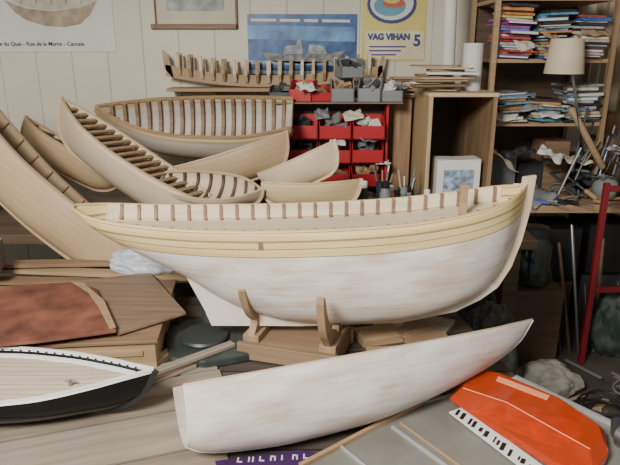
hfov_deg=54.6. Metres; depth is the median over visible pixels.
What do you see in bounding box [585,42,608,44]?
magazine
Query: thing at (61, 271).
plank
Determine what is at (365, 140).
paper sheet
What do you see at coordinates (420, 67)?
wood offcut
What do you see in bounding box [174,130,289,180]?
model
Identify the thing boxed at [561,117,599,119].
magazine
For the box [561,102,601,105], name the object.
magazine
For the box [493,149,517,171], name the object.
paper sheet
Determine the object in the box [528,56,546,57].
magazine
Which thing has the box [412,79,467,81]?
wood offcut
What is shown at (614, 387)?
cable coil
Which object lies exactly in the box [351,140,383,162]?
bin
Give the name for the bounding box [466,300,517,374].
bag
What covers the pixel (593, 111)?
magazine
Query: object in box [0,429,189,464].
plank
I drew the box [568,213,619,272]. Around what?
carton
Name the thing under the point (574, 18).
magazine
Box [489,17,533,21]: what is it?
magazine
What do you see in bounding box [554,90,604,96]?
magazine
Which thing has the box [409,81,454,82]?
wood offcut
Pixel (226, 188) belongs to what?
model
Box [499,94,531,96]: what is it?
magazine
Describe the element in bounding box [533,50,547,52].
magazine
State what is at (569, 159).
paper sheet
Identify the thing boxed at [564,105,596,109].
magazine
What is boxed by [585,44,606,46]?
magazine
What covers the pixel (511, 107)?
magazine
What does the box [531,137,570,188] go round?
carton
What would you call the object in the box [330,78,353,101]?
bin
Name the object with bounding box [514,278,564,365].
carton
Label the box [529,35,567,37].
magazine
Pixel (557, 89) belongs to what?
magazine
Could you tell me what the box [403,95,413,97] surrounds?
wood board
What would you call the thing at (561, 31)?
magazine
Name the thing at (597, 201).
screwdriver
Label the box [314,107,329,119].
paper sheet
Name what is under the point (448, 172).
carton
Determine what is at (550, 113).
paper sheet
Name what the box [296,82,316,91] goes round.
paper sheet
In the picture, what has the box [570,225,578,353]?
metal rod
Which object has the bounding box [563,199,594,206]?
screwdriver
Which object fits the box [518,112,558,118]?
magazine
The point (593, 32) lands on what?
paper sheet
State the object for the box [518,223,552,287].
demijohn
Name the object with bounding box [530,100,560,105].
magazine
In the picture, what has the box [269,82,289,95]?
bin
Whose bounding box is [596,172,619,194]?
cable coil
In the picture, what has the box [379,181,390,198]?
paint jar
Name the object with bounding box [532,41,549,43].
magazine
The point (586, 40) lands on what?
magazine
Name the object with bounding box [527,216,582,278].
carton
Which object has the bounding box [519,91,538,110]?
paper sheet
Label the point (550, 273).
wooden rod
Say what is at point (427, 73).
wood offcut
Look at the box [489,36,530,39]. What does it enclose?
magazine
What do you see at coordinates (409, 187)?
paint jar
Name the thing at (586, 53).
magazine
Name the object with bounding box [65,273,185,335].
board
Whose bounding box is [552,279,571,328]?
carton
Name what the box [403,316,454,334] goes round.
wood offcut
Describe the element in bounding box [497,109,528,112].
magazine
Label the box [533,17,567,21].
magazine
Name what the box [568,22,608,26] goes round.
magazine
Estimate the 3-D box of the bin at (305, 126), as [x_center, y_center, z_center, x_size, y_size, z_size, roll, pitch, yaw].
[-0.041,-0.598,3.343,0.174,0.130,0.171,1,17,3]
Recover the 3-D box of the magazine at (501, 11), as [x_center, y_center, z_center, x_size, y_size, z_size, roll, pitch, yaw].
[1.092,-1.185,3.243,0.155,0.015,0.230,1,17,2]
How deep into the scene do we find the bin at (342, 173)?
3.35 m
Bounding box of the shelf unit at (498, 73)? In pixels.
[469,0,619,191]
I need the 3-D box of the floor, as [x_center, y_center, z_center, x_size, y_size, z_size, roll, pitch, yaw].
[0.000,1.022,2.299,5.800,0.100,4.400,0,17,0]
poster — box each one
[0,0,115,51]
[247,14,356,81]
[361,0,426,60]
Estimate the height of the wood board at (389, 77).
0.010 m
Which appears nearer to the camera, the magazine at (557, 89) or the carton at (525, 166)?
the magazine at (557, 89)
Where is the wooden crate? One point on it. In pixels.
(144, 346)
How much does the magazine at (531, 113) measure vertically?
0.024 m
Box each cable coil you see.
[575,389,619,417]
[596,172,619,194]
[612,379,619,394]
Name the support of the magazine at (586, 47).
on the magazine at (586, 50)
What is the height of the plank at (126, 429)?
0.008 m
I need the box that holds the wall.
[0,0,619,282]
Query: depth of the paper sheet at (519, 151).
3.30 m
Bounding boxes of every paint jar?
[357,180,368,199]
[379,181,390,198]
[390,185,393,197]
[400,186,407,196]
[406,186,411,195]
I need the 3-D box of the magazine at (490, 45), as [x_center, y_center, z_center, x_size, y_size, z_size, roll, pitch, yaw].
[1.082,-1.006,3.251,0.155,0.017,0.230,0,17,2]
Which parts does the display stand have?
cradle arm, rail, cradle arm, rail, cradle arm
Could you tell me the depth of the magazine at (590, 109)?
3.23 m
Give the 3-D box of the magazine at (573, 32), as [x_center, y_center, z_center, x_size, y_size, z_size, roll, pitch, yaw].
[1.470,-1.082,3.261,0.155,0.017,0.230,4,17,6]
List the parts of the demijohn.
lid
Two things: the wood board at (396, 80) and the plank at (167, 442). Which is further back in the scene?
the wood board at (396, 80)
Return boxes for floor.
[6,283,619,418]
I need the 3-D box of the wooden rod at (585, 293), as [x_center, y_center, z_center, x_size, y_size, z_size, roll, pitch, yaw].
[1.520,0.477,3.305,0.014,0.359,0.146,0,17,0]
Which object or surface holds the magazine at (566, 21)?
on the magazine at (559, 24)
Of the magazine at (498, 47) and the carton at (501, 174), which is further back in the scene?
the carton at (501, 174)
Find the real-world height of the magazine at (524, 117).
0.026 m
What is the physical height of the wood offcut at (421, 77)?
0.008 m
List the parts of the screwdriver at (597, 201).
handle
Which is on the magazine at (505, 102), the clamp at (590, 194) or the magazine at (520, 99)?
the magazine at (520, 99)
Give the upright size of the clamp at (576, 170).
0.142 m
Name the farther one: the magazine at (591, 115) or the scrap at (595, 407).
the magazine at (591, 115)
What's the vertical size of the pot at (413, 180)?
0.214 m
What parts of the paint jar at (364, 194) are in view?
lid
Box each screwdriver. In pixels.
[535,199,565,205]
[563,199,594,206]
[593,199,619,205]
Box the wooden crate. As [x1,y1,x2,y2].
[9,280,175,367]
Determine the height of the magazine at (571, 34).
0.007 m
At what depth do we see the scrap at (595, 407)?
2.80 m
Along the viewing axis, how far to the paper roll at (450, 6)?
3.27 m
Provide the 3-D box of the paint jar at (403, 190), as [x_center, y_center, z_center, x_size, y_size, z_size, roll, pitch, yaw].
[0.436,-0.121,2.807,0.043,0.190,0.043,0,17,0]
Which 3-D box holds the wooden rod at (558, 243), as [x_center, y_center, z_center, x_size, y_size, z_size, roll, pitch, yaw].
[1.383,0.361,3.265,0.020,0.604,0.177,-8,19,-26]
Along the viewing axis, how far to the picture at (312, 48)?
3.82 m
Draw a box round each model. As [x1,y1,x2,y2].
[0,110,127,268]
[0,346,158,423]
[20,115,116,191]
[57,95,212,203]
[71,175,536,325]
[94,95,293,158]
[160,170,264,203]
[173,319,533,452]
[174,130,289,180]
[257,139,339,182]
[261,178,362,202]
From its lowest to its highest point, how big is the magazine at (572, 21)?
0.010 m
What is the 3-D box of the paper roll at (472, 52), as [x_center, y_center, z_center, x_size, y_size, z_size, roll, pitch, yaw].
[0.860,-0.879,3.182,0.104,0.240,0.104,0,17,0]
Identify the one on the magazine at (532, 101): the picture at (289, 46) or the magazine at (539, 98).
the magazine at (539, 98)
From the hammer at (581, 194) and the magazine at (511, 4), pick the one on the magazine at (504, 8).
the magazine at (511, 4)
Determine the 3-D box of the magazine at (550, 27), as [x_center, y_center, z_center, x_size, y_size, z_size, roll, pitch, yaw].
[1.283,-1.100,3.224,0.155,0.016,0.230,-3,17,-11]
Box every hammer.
[542,198,557,203]
[560,191,588,198]
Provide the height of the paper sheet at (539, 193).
0.115 m
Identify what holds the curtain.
hanging from the wall
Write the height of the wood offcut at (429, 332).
0.040 m
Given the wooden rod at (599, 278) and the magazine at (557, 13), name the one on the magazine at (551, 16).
the magazine at (557, 13)
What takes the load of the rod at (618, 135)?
on the rod at (611, 155)
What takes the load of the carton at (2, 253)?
on the plank at (54, 262)
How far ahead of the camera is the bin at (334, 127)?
3.27 m
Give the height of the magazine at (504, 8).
0.025 m
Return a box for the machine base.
[165,306,252,367]
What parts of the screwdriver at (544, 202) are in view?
handle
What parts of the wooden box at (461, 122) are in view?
panel, panel, panel, panel, panel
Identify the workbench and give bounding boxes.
[0,173,537,315]
[530,183,619,212]
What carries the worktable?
on the floor
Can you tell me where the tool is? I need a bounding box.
[610,417,619,447]
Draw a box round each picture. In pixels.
[150,0,237,28]
[262,50,345,63]
[283,40,302,53]
[308,44,326,53]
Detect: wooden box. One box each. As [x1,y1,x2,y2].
[386,98,411,189]
[408,87,499,194]
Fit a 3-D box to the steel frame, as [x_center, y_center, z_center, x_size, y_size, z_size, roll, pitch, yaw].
[1.650,0.222,3.069,0.452,0.980,0.030,-2,17,-5]
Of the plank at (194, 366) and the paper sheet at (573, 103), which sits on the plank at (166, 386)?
the plank at (194, 366)
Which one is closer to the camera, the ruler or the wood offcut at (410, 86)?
the ruler
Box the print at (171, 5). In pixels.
[166,0,223,10]
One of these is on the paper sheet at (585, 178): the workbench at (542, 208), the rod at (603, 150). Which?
the rod at (603, 150)
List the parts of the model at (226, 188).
frame, frame, frame, rail, rail, frame, frame, frame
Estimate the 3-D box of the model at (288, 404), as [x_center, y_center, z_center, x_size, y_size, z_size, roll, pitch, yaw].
[0.193,0.385,1.668,1.103,0.242,0.255,-7,18,-21]
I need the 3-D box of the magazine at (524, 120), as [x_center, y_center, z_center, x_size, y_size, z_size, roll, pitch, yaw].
[1.105,-0.639,3.368,0.155,0.016,0.240,1,17,3]
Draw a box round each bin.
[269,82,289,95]
[287,140,317,160]
[289,80,317,101]
[289,113,317,138]
[312,85,330,101]
[318,112,350,138]
[319,140,350,162]
[320,164,349,181]
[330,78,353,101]
[335,58,363,77]
[350,164,381,186]
[351,114,384,138]
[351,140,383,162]
[357,77,383,101]
[380,79,402,101]
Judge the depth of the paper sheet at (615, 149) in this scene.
3.27 m
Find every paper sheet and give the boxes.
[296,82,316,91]
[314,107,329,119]
[329,139,345,145]
[342,109,363,121]
[360,138,380,141]
[375,160,390,165]
[393,84,409,88]
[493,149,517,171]
[496,112,516,121]
[497,145,536,157]
[513,34,534,51]
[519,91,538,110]
[531,183,558,208]
[537,21,559,38]
[537,143,562,163]
[538,111,564,118]
[540,156,566,163]
[561,94,584,107]
[563,154,593,164]
[573,171,601,185]
[581,29,608,35]
[590,174,614,181]
[606,144,619,154]
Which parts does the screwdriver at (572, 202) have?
handle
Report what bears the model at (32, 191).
on the workbench at (12, 231)
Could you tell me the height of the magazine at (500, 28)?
0.021 m
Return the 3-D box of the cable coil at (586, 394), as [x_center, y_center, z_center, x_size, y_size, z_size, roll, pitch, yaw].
[1.297,0.775,2.645,0.230,0.079,0.238,11,20,31]
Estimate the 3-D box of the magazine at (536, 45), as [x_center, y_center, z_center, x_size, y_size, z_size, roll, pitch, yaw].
[1.282,-1.017,3.260,0.156,0.021,0.230,-3,17,-11]
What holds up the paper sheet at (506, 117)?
on the magazine at (519, 117)
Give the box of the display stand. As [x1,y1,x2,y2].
[237,289,353,365]
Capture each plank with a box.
[0,267,187,280]
[0,276,104,284]
[0,393,175,442]
[0,411,178,462]
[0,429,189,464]
[3,259,110,267]
[120,450,227,464]
[145,370,221,396]
[153,364,196,383]
[155,340,234,375]
[155,361,197,379]
[158,362,217,377]
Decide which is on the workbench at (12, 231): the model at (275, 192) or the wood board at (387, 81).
the model at (275, 192)
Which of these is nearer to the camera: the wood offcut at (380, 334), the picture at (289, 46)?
the wood offcut at (380, 334)
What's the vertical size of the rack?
0.524 m
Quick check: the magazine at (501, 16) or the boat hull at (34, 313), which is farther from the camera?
the magazine at (501, 16)
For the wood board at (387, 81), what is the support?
on the wood board
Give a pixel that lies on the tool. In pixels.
(615, 422)
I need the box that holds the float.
[591,176,618,199]
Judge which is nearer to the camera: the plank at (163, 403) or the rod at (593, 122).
the plank at (163, 403)
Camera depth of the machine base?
2.01 m
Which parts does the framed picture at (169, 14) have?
frame, frame, frame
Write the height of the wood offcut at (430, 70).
0.012 m
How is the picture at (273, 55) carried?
on the poster at (273, 37)
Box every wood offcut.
[158,348,168,364]
[354,323,402,347]
[366,346,392,350]
[373,322,403,327]
[393,320,428,339]
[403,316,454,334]
[404,325,447,343]
[409,65,459,66]
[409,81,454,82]
[410,83,465,86]
[410,86,459,88]
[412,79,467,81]
[414,74,451,76]
[420,67,473,68]
[421,77,474,78]
[422,88,458,90]
[426,69,464,71]
[426,72,478,74]
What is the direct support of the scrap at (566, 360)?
on the floor
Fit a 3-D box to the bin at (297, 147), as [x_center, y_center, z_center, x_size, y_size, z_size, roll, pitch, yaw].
[-0.042,-0.469,3.393,0.174,0.122,0.170,1,17,2]
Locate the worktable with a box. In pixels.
[4,297,515,464]
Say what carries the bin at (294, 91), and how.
on the rack
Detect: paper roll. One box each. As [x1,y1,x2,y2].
[441,0,456,83]
[460,43,483,90]
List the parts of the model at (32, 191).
frame, frame, frame, rail, rail, frame, frame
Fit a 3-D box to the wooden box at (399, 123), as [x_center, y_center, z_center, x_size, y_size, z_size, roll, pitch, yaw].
[0.530,-0.547,3.618,0.100,0.530,0.300,0,17,0]
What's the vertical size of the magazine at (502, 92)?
0.015 m
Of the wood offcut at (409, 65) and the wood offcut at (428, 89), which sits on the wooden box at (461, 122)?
the wood offcut at (428, 89)
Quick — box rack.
[275,99,402,189]
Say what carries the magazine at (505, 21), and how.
on the magazine at (491, 25)
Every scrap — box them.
[565,359,601,378]
[568,395,584,400]
[592,398,608,410]
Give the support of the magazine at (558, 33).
on the magazine at (558, 35)
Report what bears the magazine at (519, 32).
on the magazine at (514, 35)
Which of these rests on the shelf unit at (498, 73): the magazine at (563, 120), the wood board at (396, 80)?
the magazine at (563, 120)
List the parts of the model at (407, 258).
rail, rail, samson post, stem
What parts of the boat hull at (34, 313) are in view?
card strip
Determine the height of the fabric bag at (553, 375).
0.160 m
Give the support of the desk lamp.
on the workbench at (542, 208)
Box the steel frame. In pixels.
[577,182,619,364]
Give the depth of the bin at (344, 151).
3.32 m
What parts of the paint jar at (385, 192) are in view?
lid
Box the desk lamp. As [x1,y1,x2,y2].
[543,38,588,204]
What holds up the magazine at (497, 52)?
on the magazine at (488, 53)
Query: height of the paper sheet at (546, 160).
0.036 m
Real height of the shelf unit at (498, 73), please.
1.300 m
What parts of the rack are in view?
panel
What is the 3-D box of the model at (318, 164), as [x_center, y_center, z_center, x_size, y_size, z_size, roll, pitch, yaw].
[-0.050,-0.312,2.840,0.393,0.277,0.178,5,18,17]
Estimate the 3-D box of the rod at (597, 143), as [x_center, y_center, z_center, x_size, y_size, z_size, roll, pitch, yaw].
[1.531,-0.439,3.258,0.108,0.126,0.009,-9,19,-26]
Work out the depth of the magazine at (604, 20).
3.09 m
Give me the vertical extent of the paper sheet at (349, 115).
0.064 m
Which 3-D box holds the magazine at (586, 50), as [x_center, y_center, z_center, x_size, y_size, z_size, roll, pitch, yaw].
[1.470,-0.982,3.236,0.155,0.012,0.230,5,18,10]
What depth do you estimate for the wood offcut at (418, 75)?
3.10 m
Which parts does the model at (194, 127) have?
frame, frame, frame, frame, frame, frame, frame, frame, rail, rail, frame, frame, frame, frame, frame, frame, frame, frame, frame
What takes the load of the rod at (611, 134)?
on the cable coil at (618, 193)
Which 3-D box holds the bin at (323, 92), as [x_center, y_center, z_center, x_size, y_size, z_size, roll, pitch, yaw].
[0.042,-0.780,3.337,0.127,0.091,0.160,-3,17,-8]
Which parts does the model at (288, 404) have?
rail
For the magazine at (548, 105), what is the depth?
3.21 m
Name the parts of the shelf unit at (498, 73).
panel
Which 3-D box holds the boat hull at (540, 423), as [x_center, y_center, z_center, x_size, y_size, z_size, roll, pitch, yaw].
[0.585,0.483,1.607,0.242,0.042,0.481,-11,20,-32]
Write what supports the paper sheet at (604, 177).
on the workbench at (542, 208)
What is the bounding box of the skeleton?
[162,50,384,86]
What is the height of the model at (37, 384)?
0.164 m
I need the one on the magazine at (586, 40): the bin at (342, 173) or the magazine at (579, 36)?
the magazine at (579, 36)
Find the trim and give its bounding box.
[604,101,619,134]
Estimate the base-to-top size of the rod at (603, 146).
0.128 m
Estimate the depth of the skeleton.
3.75 m
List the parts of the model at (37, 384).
rail, rail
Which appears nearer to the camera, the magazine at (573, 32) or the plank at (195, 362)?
the plank at (195, 362)
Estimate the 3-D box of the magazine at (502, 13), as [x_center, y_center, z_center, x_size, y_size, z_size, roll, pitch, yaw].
[1.094,-1.165,3.213,0.155,0.020,0.230,1,17,5]
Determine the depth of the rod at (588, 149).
3.24 m
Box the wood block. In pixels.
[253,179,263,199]
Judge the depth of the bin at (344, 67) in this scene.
3.25 m
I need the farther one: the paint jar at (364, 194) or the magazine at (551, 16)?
the magazine at (551, 16)
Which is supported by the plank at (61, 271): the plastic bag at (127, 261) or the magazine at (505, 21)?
the plastic bag at (127, 261)
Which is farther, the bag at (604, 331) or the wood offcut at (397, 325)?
the bag at (604, 331)
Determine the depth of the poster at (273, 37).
3.80 m
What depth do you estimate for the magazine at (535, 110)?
3.26 m
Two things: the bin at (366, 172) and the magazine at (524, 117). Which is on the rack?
the bin at (366, 172)
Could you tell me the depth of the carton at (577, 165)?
3.52 m
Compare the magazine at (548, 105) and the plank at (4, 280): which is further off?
the magazine at (548, 105)
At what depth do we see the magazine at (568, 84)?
3.27 m
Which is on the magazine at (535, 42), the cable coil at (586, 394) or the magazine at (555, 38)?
the magazine at (555, 38)
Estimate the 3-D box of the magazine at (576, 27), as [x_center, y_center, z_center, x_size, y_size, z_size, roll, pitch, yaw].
[1.466,-1.099,3.228,0.155,0.017,0.230,3,17,10]
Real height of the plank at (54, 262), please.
0.014 m
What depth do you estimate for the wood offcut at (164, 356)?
1.97 m
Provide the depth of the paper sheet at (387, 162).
3.34 m
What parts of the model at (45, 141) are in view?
rail, rail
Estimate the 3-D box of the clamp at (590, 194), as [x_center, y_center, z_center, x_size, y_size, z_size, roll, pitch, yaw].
[1.446,-0.257,3.294,0.095,0.135,0.264,-10,20,-30]
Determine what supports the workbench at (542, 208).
on the floor
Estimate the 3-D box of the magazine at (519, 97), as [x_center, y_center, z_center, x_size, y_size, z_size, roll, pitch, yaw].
[1.075,-0.753,3.317,0.155,0.016,0.240,-1,17,-5]
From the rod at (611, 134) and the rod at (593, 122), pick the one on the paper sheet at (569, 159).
the rod at (593, 122)
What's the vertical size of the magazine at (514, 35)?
0.018 m
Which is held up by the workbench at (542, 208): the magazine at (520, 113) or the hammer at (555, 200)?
the hammer at (555, 200)
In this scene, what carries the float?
on the workbench at (542, 208)
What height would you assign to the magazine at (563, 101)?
0.015 m
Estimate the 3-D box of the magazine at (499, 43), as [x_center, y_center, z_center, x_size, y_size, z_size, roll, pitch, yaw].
[1.101,-1.030,3.281,0.156,0.025,0.230,3,17,11]
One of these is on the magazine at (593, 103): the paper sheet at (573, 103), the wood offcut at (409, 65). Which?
the paper sheet at (573, 103)
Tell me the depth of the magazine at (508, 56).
3.17 m
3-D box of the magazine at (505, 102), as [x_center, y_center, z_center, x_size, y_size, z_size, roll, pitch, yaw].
[1.080,-0.724,3.311,0.155,0.019,0.240,-4,18,-14]
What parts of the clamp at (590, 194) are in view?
frame, handle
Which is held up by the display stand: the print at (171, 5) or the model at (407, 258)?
the model at (407, 258)
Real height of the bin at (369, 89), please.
0.133 m
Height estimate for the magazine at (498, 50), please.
0.020 m
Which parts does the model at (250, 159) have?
rail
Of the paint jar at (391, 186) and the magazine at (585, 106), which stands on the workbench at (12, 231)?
the paint jar at (391, 186)
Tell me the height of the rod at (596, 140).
0.112 m
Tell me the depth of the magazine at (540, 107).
3.23 m
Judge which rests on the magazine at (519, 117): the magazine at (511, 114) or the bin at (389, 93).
the magazine at (511, 114)
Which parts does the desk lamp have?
lamp shade, arm, thin rod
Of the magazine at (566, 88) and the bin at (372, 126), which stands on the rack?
the bin at (372, 126)
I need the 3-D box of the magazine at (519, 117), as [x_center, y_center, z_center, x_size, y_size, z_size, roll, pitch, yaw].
[1.078,-0.652,3.362,0.156,0.022,0.240,0,17,-1]
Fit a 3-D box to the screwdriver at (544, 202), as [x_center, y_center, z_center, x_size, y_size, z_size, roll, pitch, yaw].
[1.273,-0.155,3.186,0.170,0.024,0.024,15,23,40]
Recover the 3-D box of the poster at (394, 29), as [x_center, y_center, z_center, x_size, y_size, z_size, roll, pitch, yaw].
[0.529,-1.403,3.747,0.400,0.638,0.010,0,17,0]
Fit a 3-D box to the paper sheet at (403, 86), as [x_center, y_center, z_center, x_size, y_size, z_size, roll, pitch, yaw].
[0.491,-0.781,3.211,0.078,0.028,0.085,-3,17,-10]
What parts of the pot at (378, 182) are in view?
pot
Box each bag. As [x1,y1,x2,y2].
[109,249,176,274]
[456,288,496,321]
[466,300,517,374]
[516,358,584,398]
[588,284,619,358]
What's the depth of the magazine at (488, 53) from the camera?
3.16 m
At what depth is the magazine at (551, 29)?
3.14 m
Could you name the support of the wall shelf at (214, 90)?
attached to the wall
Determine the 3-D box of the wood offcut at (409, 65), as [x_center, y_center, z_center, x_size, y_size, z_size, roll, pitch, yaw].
[0.648,-0.867,3.117,0.253,0.008,0.059,7,18,22]
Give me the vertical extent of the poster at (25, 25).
0.660 m
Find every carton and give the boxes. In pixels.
[0,238,5,271]
[430,155,480,193]
[490,148,516,185]
[514,156,542,187]
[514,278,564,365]
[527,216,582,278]
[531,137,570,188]
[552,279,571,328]
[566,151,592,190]
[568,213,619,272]
[568,268,619,321]
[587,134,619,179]
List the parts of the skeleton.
frame, frame, frame, frame, frame, frame, frame, frame, frame, frame, frame, frame, frame, frame, frame, stem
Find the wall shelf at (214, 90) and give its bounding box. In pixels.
[166,87,357,95]
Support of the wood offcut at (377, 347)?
on the worktable
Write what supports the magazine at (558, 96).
on the magazine at (563, 101)
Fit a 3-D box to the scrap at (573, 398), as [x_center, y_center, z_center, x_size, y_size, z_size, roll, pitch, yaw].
[1.252,0.777,2.823,0.109,0.008,0.012,-8,19,-25]
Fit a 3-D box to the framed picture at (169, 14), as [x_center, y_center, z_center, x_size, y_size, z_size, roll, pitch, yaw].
[-0.718,-1.525,3.701,0.563,0.510,0.026,0,17,0]
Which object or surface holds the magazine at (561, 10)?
on the magazine at (557, 13)
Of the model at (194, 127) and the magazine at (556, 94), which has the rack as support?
the model at (194, 127)
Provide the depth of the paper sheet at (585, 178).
3.34 m
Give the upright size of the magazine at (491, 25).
0.015 m
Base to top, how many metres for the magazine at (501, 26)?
0.020 m
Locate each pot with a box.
[374,164,392,198]
[397,167,415,196]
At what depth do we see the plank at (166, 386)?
1.83 m
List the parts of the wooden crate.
panel, panel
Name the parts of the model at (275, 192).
rail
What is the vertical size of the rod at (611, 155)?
0.100 m
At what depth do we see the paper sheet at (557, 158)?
3.23 m
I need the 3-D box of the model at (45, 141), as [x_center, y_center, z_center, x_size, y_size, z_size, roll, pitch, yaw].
[-1.284,-0.432,3.263,0.654,0.389,0.263,6,18,18]
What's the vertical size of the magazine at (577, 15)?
0.012 m
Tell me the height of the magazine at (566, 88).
0.017 m
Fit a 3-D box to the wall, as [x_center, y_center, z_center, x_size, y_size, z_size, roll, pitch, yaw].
[-0.025,-0.897,3.961,5.750,2.600,0.100,0,17,0]
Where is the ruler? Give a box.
[449,408,541,464]
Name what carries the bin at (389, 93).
on the rack
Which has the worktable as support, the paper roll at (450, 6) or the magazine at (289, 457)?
the magazine at (289, 457)
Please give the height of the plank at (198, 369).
0.008 m
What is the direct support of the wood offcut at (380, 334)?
on the worktable
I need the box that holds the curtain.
[587,1,619,111]
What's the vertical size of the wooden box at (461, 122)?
0.590 m
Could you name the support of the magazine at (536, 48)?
on the magazine at (538, 51)
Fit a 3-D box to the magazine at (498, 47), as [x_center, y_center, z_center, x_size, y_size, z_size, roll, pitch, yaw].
[1.101,-1.000,3.267,0.155,0.018,0.230,1,17,3]
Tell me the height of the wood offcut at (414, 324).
0.012 m
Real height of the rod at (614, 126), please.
0.280 m
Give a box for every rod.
[549,265,561,355]
[557,242,570,354]
[569,107,605,168]
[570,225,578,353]
[575,149,588,179]
[577,121,594,162]
[580,139,597,160]
[584,140,599,163]
[584,284,587,353]
[589,142,605,166]
[592,238,604,351]
[594,136,609,173]
[596,133,612,173]
[598,125,615,174]
[605,145,619,163]
[607,129,619,167]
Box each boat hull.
[0,281,115,346]
[450,370,608,464]
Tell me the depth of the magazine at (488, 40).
3.17 m
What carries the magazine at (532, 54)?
on the magazine at (529, 56)
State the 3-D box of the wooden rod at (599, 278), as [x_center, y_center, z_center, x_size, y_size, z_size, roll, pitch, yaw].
[1.576,0.344,3.282,0.021,0.625,0.121,2,17,6]
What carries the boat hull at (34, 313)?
on the board at (134, 302)
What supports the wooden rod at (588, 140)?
on the paper sheet at (585, 178)
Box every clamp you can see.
[549,169,598,199]
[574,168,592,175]
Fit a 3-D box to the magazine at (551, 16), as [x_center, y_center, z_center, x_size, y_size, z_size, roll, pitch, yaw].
[1.267,-1.162,3.245,0.155,0.018,0.230,-1,17,-5]
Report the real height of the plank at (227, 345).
0.012 m
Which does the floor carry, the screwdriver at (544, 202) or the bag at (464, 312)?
the bag at (464, 312)
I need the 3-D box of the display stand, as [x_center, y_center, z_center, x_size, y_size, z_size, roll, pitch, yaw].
[-0.044,0.268,1.991,0.340,0.283,0.355,5,18,16]
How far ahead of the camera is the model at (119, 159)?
2.83 m
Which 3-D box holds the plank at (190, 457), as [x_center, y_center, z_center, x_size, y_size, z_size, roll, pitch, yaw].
[-0.720,0.610,1.341,1.080,0.008,0.089,-6,18,-18]
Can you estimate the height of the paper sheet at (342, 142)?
0.059 m
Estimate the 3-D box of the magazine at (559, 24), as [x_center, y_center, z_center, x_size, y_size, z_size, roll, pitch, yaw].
[1.276,-1.109,3.225,0.155,0.012,0.230,0,17,-1]
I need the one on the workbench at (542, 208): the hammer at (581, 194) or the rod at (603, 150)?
the hammer at (581, 194)
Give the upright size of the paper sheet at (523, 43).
0.099 m
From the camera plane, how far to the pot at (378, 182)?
3.26 m
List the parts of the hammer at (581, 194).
handle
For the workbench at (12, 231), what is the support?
on the floor
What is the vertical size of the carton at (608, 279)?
0.305 m
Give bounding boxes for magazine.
[215,450,315,464]
[485,23,531,26]
[487,39,520,41]
[488,53,528,55]
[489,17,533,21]
[489,34,529,36]
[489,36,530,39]
[489,54,528,58]
[490,45,529,47]
[490,49,536,52]
[491,2,538,8]
[491,25,529,28]
[492,11,532,13]
[494,89,525,94]
[496,115,523,120]
[496,118,526,122]
[497,52,530,54]
[497,106,521,109]
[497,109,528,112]
[497,113,517,115]
[498,42,528,45]
[498,47,532,50]
[498,96,526,98]
[498,98,525,101]
[498,101,530,104]
[499,27,529,30]
[499,30,539,34]
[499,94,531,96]
[500,15,532,18]
[500,20,536,24]
[501,6,533,11]
[501,12,534,15]
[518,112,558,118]
[521,115,561,121]
[527,111,560,114]
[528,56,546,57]
[529,28,567,30]
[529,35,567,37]
[529,53,547,55]
[529,96,562,101]
[530,24,569,27]
[530,26,574,29]
[530,33,569,35]
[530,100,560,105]
[531,38,561,40]
[531,109,560,112]
[532,15,568,18]
[532,20,571,25]
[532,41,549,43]
[532,47,548,49]
[533,9,576,13]
[533,12,577,16]
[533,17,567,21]
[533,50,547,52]
[535,44,549,46]
[538,30,571,33]
[538,104,568,107]
[539,106,564,109]
[551,82,603,86]
[552,88,593,91]
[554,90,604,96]
[556,94,598,96]
[556,97,593,102]
[557,95,597,100]
[560,109,592,111]
[560,113,600,116]
[560,118,591,121]
[561,86,598,90]
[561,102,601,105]
[561,110,599,114]
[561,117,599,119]
[564,17,612,20]
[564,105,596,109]
[567,34,606,35]
[568,14,605,17]
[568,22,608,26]
[568,26,603,28]
[568,35,609,39]
[569,31,582,34]
[572,19,611,21]
[572,21,606,22]
[585,39,608,42]
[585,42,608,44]
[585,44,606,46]
[585,46,604,49]
[585,49,602,51]
[585,52,603,55]
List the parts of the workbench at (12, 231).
leg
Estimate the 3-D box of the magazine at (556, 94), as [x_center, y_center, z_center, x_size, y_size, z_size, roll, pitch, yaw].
[1.467,-0.757,3.303,0.155,0.005,0.240,0,17,5]
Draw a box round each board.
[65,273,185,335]
[387,79,411,81]
[387,81,424,83]
[389,77,420,78]
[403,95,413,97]
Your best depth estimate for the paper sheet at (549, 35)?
3.12 m
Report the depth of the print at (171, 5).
3.74 m

